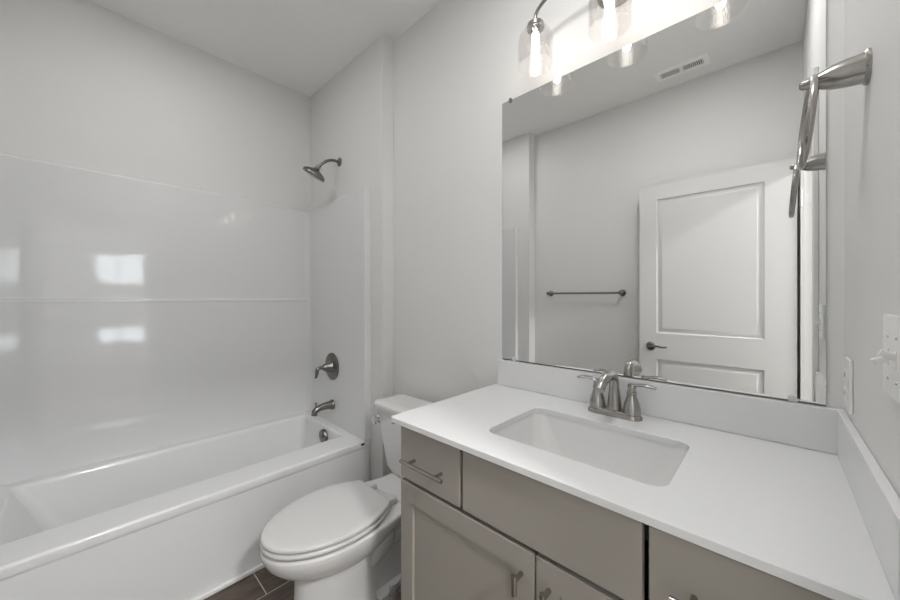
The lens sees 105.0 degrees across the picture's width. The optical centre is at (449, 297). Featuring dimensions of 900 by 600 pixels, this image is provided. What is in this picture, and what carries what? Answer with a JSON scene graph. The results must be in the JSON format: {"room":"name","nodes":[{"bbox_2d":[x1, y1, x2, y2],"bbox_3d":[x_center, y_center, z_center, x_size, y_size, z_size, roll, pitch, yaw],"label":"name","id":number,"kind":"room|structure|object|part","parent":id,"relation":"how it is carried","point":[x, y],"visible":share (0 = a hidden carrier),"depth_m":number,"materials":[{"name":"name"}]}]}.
{"room":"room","nodes":[
{"label":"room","id":0,"kind":"room"},
{"bbox_2d":[0,0,309,210],"bbox_3d":[-1.640,-0.127,2.135,0.100,2.841,1.895,0,0,43],"label":"wall","id":1,"kind":"structure","parent":0,"point":[84,84],"depth_m":1.95,"materials":[{"name":"paint"}]},
{"bbox_2d":[0,153,370,485],"bbox_3d":[-1.296,0.096,1.829,0.818,1.520,1.512,0,0,43],"label":"shower surround","id":2,"kind":"object","parent":1,"relation":"attached to","point":[137,315],"visible":1,"depth_m":1.98,"materials":[{"name":"white plastic"}]},
{"bbox_2d":[311,399,334,415],"bbox_3d":[-0.854,0.733,2.304,0.068,0.087,0.148,0,0,43],"label":"tub spout","id":3,"kind":"object","parent":2,"relation":"attached to","point":[330,404],"visible":1,"depth_m":2.29,"materials":[{"name":"silver metal"}]},
{"bbox_2d":[315,353,338,379],"bbox_3d":[-0.847,0.467,2.311,0.184,0.184,0.123,0,0,43],"label":"shower valve","id":4,"kind":"object","parent":2,"relation":"attached to","point":[331,366],"visible":1,"depth_m":2.31,"materials":[{"name":"silver metal"}]},
{"bbox_3d":[-0.864,0.492,2.293,0.028,0.082,0.074,0,0,43],"label":"lever","id":5,"kind":"part","parent":4,"relation":"part of","materials":[{"name":"silver metal"}]},
{"bbox_2d":[191,563,264,599],"bbox_3d":[-0.998,1.283,1.548,0.016,0.022,1.510,0,0,43],"label":"trim","id":6,"kind":"structure","parent":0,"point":[226,584],"depth_m":1.55,"materials":[{"name":"white paint"}]},
{"bbox_2d":[86,0,441,96],"bbox_3d":[-0.602,-1.597,1.159,2.948,0.100,1.895,0,0,43],"label":"ceiling","id":7,"kind":"structure","parent":0,"point":[300,46],"depth_m":1.97,"materials":[{"name":"paint"}]},
{"bbox_2d":[204,567,400,599],"bbox_3d":[-0.602,1.344,1.159,2.948,0.100,1.895,0,0,43],"label":"floor","id":8,"kind":"structure","parent":0,"point":[260,585],"depth_m":1.53,"materials":[{"name":"brown tile"}]},
{"bbox_2d":[0,411,369,599],"bbox_3d":[-1.295,1.075,1.828,0.815,0.436,1.508,0,0,43],"label":"bathtub","id":9,"kind":"object","parent":8,"relation":"on","point":[181,520],"visible":0.92,"depth_m":1.57,"materials":[{"name":"white"}]},
{"bbox_2d":[260,394,433,599],"bbox_3d":[-0.377,0.913,1.498,0.480,0.760,0.813,0,0,43],"label":"toilet","id":10,"kind":"object","parent":8,"relation":"on","point":[341,541],"visible":0.81,"depth_m":1.34,"materials":[{"name":"white ceramic"}]},
{"bbox_3d":[-0.494,0.883,1.373,0.372,0.020,0.470,0,0,43],"label":"seat","id":11,"kind":"part","parent":10,"relation":"part of","materials":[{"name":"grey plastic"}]},
{"bbox_3d":[-0.494,0.858,1.373,0.368,0.018,0.467,0,0,43],"label":"lid","id":12,"kind":"part","parent":10,"relation":"part of","materials":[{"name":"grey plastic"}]},
{"bbox_3d":[-0.380,0.622,1.769,0.042,0.042,0.037,0,0,43],"label":"flush lever","id":13,"kind":"part","parent":10,"relation":"part of","materials":[{"name":"silver metal"}]},
{"bbox_3d":[-0.169,0.730,1.719,0.440,0.315,0.186,0,0,43],"label":"tank","id":14,"kind":"part","parent":10,"relation":"part of","materials":[{"name":"white ceramic"}]},
{"bbox_3d":[-0.171,0.552,1.717,0.480,0.038,0.212,0,0,43],"label":"tank lid","id":15,"kind":"part","parent":10,"relation":"part of","materials":[{"name":"white ceramic"}]},
{"bbox_2d":[399,426,832,599],"bbox_3d":[0.389,0.848,0.971,1.013,0.892,0.608,0,0,43],"label":"vanity cabinet","id":16,"kind":"object","parent":8,"relation":"on","point":[473,527],"visible":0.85,"depth_m":0.80,"materials":[{"name":"grey paint"}]},
{"bbox_3d":[-0.080,0.507,1.021,0.178,0.012,0.038,0,0,43],"label":"handle","id":17,"kind":"part","parent":16,"relation":"part of","materials":[{"name":"silver metal"}]},
{"bbox_3d":[-0.061,0.497,1.041,0.255,0.161,0.018,0,0,43],"label":"drawer","id":18,"kind":"part","parent":16,"relation":"part of","materials":[{"name":"grey paint"}]},
{"bbox_3d":[0.022,0.886,0.963,0.484,0.592,0.018,0,0,43],"label":"door","id":19,"kind":"part","parent":16,"relation":"part of","materials":[{"name":"grey paint"}]},
{"bbox_3d":[0.155,0.658,0.799,0.013,0.045,0.038,0,0,43],"label":"handle","id":20,"kind":"part","parent":16,"relation":"part of","materials":[{"name":"silver metal"}]},
{"bbox_3d":[0.207,0.658,0.750,0.013,0.045,0.038,0,0,43],"label":"handle","id":21,"kind":"part","parent":16,"relation":"part of","materials":[{"name":"silver metal"}]},
{"bbox_3d":[0.201,0.497,0.795,0.441,0.161,0.018,0,0,43],"label":"false drawer","id":22,"kind":"part","parent":16,"relation":"part of","materials":[{"name":"grey paint"}]},
{"bbox_3d":[0.379,0.886,0.628,0.484,0.592,0.018,0,0,43],"label":"door","id":23,"kind":"part","parent":16,"relation":"part of","materials":[{"name":"grey paint"}]},
{"bbox_2d":[391,359,899,599],"bbox_3d":[0.387,0.338,0.984,1.036,0.129,0.594,0,0,43],"label":"countertop","id":24,"kind":"structure","parent":16,"relation":"on","point":[794,493],"depth_m":0.75,"materials":[{"name":"white stone"}]},
{"bbox_2d":[493,413,686,540],"bbox_3d":[0.369,0.484,0.955,0.490,0.163,0.340,0,0,43],"label":"sink","id":25,"kind":"object","parent":24,"relation":"in","point":[653,463],"visible":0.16,"depth_m":1.05,"materials":[{"name":"white ceramic"}]},
{"bbox_2d":[577,369,656,421],"bbox_3d":[0.530,0.306,1.135,0.194,0.154,0.193,0,0,-5],"label":"faucet","id":26,"kind":"object","parent":24,"relation":"on","point":[631,411],"visible":1,"depth_m":1.11,"materials":[{"name":"silver metal"}]},
{"bbox_3d":[0.477,0.277,1.196,0.070,0.016,0.023,0,0,43],"label":"lever","id":27,"kind":"part","parent":26,"relation":"part of","materials":[{"name":"silver metal"}]},
{"bbox_3d":[0.501,0.320,1.173,0.053,0.096,0.053,0,0,43],"label":"handle","id":28,"kind":"part","parent":26,"relation":"part of","materials":[{"name":"silver metal"}]},
{"bbox_3d":[0.503,0.300,1.096,0.046,0.141,0.165,0,0,43],"label":"spout","id":29,"kind":"part","parent":26,"relation":"part of","materials":[{"name":"silver metal"}]},
{"bbox_3d":[0.580,0.320,1.099,0.053,0.096,0.053,0,0,43],"label":"handle","id":30,"kind":"part","parent":26,"relation":"part of","materials":[{"name":"silver metal"}]},
{"bbox_3d":[0.604,0.277,1.076,0.070,0.016,0.023,0,0,43],"label":"lever","id":31,"kind":"part","parent":26,"relation":"part of","materials":[{"name":"silver metal"}]},
{"bbox_3d":[0.443,0.507,0.529,0.178,0.012,0.038,0,0,43],"label":"handle","id":32,"kind":"part","parent":16,"relation":"part of","materials":[{"name":"silver metal"}]},
{"bbox_3d":[0.462,0.497,0.550,0.255,0.161,0.018,0,0,43],"label":"drawer","id":33,"kind":"part","parent":16,"relation":"part of","materials":[{"name":"grey paint"}]},
{"bbox_2d":[310,0,844,479],"bbox_3d":[-0.020,-0.127,1.790,2.733,2.841,0.178,0,0,43],"label":"wall","id":34,"kind":"structure","parent":0,"point":[414,119],"depth_m":1.75,"materials":[{"name":"paint"}]},
{"bbox_2d":[303,158,341,181],"bbox_3d":[-0.866,-0.865,2.305,0.148,0.187,0.230,0,0,43],"label":"showerhead","id":35,"kind":"object","parent":34,"relation":"attached to","point":[315,172],"visible":1,"depth_m":2.26,"materials":[{"name":"silver metal"}]},
{"bbox_3d":[-0.811,-0.898,2.309,0.144,0.078,0.030,0,0,-36],"label":"arm","id":36,"kind":"part","parent":35,"relation":"part of","materials":[{"name":"silver metal"}]},
{"bbox_2d":[527,0,546,61],"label":"vanity light","id":37,"kind":"object","parent":34,"relation":"attached to","point":[535,26],"depth_m":1.30,"materials":[{"name":"white glass"}]},
{"bbox_2d":[527,17,543,37],"bbox_3d":[0.326,-1.032,1.317,0.066,0.060,0.066,0,0,43],"label":"socket","id":38,"kind":"object","parent":37,"relation":"attached to","point":[535,26],"depth_m":1.30,"materials":[{"name":"silver metal"}]},
{"bbox_3d":[0.326,-0.952,1.317,0.027,0.100,0.027,0,0,43],"label":"bulb","id":39,"kind":"part","parent":37,"relation":"part of","materials":[{"name":"white glass"}]},
{"bbox_2d":[597,0,626,23],"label":"vanity light","id":40,"kind":"object","parent":34,"relation":"attached to","point":[609,5],"depth_m":1.13,"materials":[{"name":"white glass"}]},
{"bbox_3d":[0.524,-0.952,1.131,0.027,0.100,0.027,0,0,43],"label":"bulb","id":41,"kind":"part","parent":40,"relation":"part of","materials":[{"name":"white glass"}]},
{"bbox_2d":[502,0,825,405],"bbox_3d":[0.587,-0.296,1.196,0.973,1.143,0.011,0,0,43],"label":"mirror","id":42,"kind":"object","parent":34,"relation":"attached to","point":[661,222],"visible":1,"depth_m":1.07,"materials":[{"name":"silver mirror"}]},
{"bbox_2d":[498,359,844,454],"bbox_3d":[0.589,0.328,1.189,1.020,0.110,0.020,0,0,43],"label":"backsplash","id":43,"kind":"structure","parent":34,"relation":"attached to","point":[813,427],"depth_m":1.01,"materials":[{"name":"white stone"}]},
{"bbox_2d":[845,0,899,497],"bbox_3d":[0.430,-0.127,0.190,0.115,2.841,1.895,0,0,43],"label":"wall","id":44,"kind":"structure","parent":0,"point":[872,111],"depth_m":0.61,"materials":[{"name":"paint"}]},
{"bbox_2d":[796,47,872,169],"bbox_3d":[0.729,-0.355,0.660,0.092,0.194,0.172,0,0,43],"label":"towel ring","id":45,"kind":"object","parent":44,"relation":"attached to","point":[855,70],"visible":1,"depth_m":0.64,"materials":[{"name":"silver metal"}]},
{"bbox_3d":[0.729,-0.421,0.660,0.086,0.054,0.054,0,0,43],"label":"post","id":46,"kind":"part","parent":45,"relation":"part of","materials":[{"name":"silver metal"}]},
{"bbox_2d":[844,357,852,414],"bbox_3d":[0.900,0.196,0.781,0.010,0.118,0.072,0,0,43],"label":"wall outlet","id":47,"kind":"object","parent":44,"relation":"attached to","point":[848,363],"visible":1,"depth_m":0.76,"materials":[{"name":"white plastic"}]},
{"bbox_2d":[844,386,846,400],"bbox_3d":[0.897,0.216,0.783,0.003,0.028,0.034,0,0,43],"label":"receptacle","id":48,"kind":"object","parent":47,"relation":"attached to","point":[845,387],"depth_m":0.77,"materials":[{"name":"white plastic"}]},
{"bbox_2d":[844,368,846,382],"bbox_3d":[0.897,0.176,0.783,0.003,0.028,0.034,0,0,43],"label":"receptacle","id":49,"kind":"object","parent":47,"relation":"attached to","point":[845,369],"depth_m":0.77,"materials":[{"name":"white plastic"}]},
{"bbox_2d":[870,314,899,403],"bbox_3d":[0.609,0.082,0.481,0.023,0.116,0.116,0,0,43],"label":"light switch","id":50,"kind":"object","parent":44,"relation":"attached to","point":[890,354],"visible":1,"depth_m":0.48,"materials":[{"name":"white plastic"}]},
{"bbox_3d":[0.614,0.082,0.475,0.007,0.116,0.116,0,0,43],"label":"plate","id":51,"kind":"part","parent":50,"relation":"part of","materials":[{"name":"white plastic"}]}
]}

